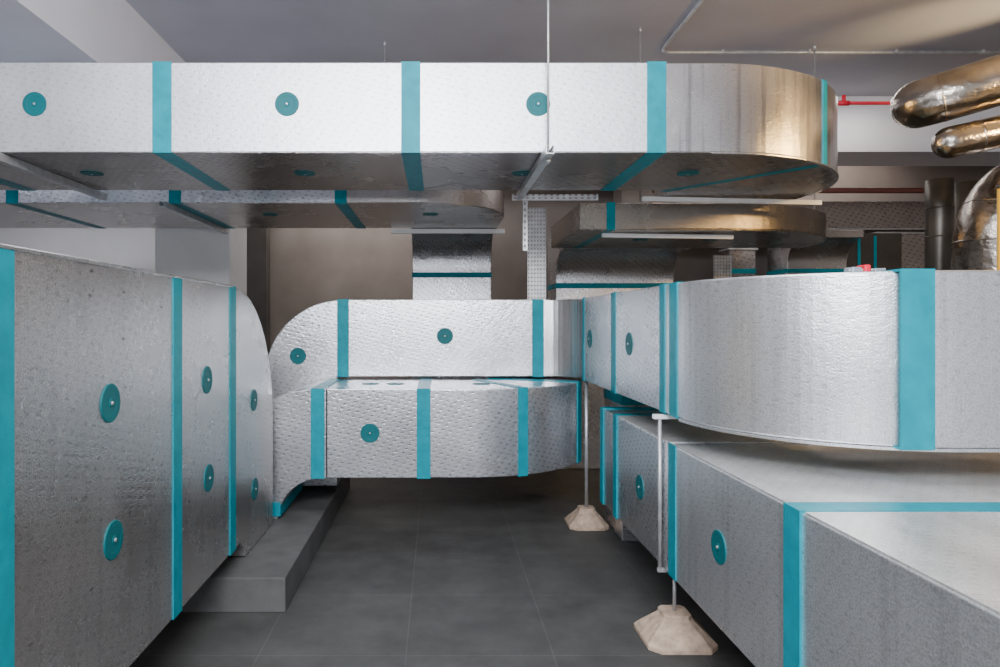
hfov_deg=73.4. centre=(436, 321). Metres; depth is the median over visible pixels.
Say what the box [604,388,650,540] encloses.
duct riser
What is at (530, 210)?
tray
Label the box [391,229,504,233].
channel
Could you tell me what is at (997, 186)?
marker post
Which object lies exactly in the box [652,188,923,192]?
pipe
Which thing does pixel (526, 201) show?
tray
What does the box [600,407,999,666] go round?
air duct
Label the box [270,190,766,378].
wall
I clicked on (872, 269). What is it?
clamp
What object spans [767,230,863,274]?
air duct
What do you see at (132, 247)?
wall partition
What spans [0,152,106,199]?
channel
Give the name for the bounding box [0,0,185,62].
beam
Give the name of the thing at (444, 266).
air duct
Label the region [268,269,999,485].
air duct
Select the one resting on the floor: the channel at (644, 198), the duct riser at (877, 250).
the duct riser at (877, 250)
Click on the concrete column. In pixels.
(208, 254)
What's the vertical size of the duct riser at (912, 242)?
2.368 m
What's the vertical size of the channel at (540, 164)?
0.040 m
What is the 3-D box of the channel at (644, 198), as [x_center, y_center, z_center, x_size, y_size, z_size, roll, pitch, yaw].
[1.965,-0.808,4.450,1.190,0.056,0.030,0,0,0]
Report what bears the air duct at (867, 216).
attached to the wall
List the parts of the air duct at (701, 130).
duct panel, duct panel, duct panel, duct panel, duct panel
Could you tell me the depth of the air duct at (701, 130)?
3.30 m
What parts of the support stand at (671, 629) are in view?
post, channel arm, channel arm, rod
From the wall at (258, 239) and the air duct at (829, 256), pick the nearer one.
the air duct at (829, 256)
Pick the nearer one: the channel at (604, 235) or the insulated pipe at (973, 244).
the insulated pipe at (973, 244)
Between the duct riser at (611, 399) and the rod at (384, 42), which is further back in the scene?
the rod at (384, 42)
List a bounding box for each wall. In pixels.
[247,228,269,354]
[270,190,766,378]
[613,166,996,202]
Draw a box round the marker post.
[996,184,999,269]
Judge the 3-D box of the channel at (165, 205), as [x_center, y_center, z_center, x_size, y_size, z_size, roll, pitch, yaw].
[-1.900,-0.815,5.310,0.040,0.040,1.420,0,0,0]
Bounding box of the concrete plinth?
[181,478,349,611]
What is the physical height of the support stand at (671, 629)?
0.992 m
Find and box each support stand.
[564,381,608,530]
[634,414,717,654]
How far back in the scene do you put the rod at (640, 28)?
4.99 m
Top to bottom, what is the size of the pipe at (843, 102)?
0.079 m
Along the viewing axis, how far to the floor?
3.43 m
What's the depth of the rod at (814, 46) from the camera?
5.30 m
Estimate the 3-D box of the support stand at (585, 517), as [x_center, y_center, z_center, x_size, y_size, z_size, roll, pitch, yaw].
[1.030,0.905,4.600,0.270,0.990,0.270,0,0,0]
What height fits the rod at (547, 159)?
1.430 m
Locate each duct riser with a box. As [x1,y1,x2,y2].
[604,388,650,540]
[719,248,757,276]
[846,233,901,269]
[874,232,923,268]
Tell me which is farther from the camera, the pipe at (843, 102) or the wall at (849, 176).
the wall at (849, 176)
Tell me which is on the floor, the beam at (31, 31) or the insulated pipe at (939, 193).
the insulated pipe at (939, 193)
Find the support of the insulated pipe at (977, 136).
attached to the insulated pipe at (973, 244)
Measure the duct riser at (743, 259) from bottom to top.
2.168 m
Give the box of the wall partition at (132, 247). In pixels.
[0,228,154,270]
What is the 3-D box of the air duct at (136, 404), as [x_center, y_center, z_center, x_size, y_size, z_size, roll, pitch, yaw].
[-1.300,0.524,2.410,0.620,1.408,3.320,0,0,0]
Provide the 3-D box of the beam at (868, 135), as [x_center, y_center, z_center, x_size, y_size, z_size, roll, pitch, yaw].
[2.435,-1.930,6.800,9.130,0.540,0.600,0,0,0]
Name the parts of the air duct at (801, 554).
duct panel, duct panel, duct panel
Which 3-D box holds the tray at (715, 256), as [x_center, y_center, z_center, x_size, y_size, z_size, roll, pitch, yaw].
[2.735,0.380,6.391,0.170,2.040,0.022,0,0,0]
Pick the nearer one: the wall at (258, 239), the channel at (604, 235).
the channel at (604, 235)
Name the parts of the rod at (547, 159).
rod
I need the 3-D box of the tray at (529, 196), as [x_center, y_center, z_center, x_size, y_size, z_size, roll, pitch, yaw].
[0.770,-0.815,4.351,0.560,0.040,0.022,0,0,0]
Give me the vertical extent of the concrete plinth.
0.170 m
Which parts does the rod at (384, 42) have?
rod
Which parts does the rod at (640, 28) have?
rod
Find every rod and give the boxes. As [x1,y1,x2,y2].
[383,41,385,62]
[546,0,549,163]
[639,27,641,202]
[813,45,815,208]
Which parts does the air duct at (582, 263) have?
duct panel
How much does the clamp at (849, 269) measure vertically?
0.022 m
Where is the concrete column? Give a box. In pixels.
[155,228,246,294]
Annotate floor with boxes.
[130,469,754,666]
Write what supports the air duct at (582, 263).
on the floor
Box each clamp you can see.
[844,267,861,271]
[856,265,870,271]
[871,268,885,270]
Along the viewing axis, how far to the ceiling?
5.07 m
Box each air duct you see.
[0,61,838,199]
[0,190,503,379]
[0,243,272,666]
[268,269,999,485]
[272,376,582,518]
[548,202,825,468]
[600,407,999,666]
[650,201,923,232]
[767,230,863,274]
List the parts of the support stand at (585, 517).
rod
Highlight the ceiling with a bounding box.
[126,0,999,95]
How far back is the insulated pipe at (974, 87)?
3.66 m
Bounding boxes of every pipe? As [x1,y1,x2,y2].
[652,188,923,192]
[838,95,890,105]
[890,54,999,128]
[924,177,954,269]
[931,115,999,157]
[950,164,999,269]
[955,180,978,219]
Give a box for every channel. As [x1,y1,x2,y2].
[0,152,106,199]
[159,201,228,233]
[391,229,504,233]
[517,145,554,198]
[602,233,733,238]
[642,196,821,204]
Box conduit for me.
[661,0,999,54]
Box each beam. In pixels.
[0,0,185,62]
[837,96,999,165]
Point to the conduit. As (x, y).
(723, 51)
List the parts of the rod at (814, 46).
rod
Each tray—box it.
[512,194,597,199]
[523,195,527,250]
[527,208,545,299]
[713,255,731,278]
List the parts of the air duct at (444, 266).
duct panel, duct panel, duct panel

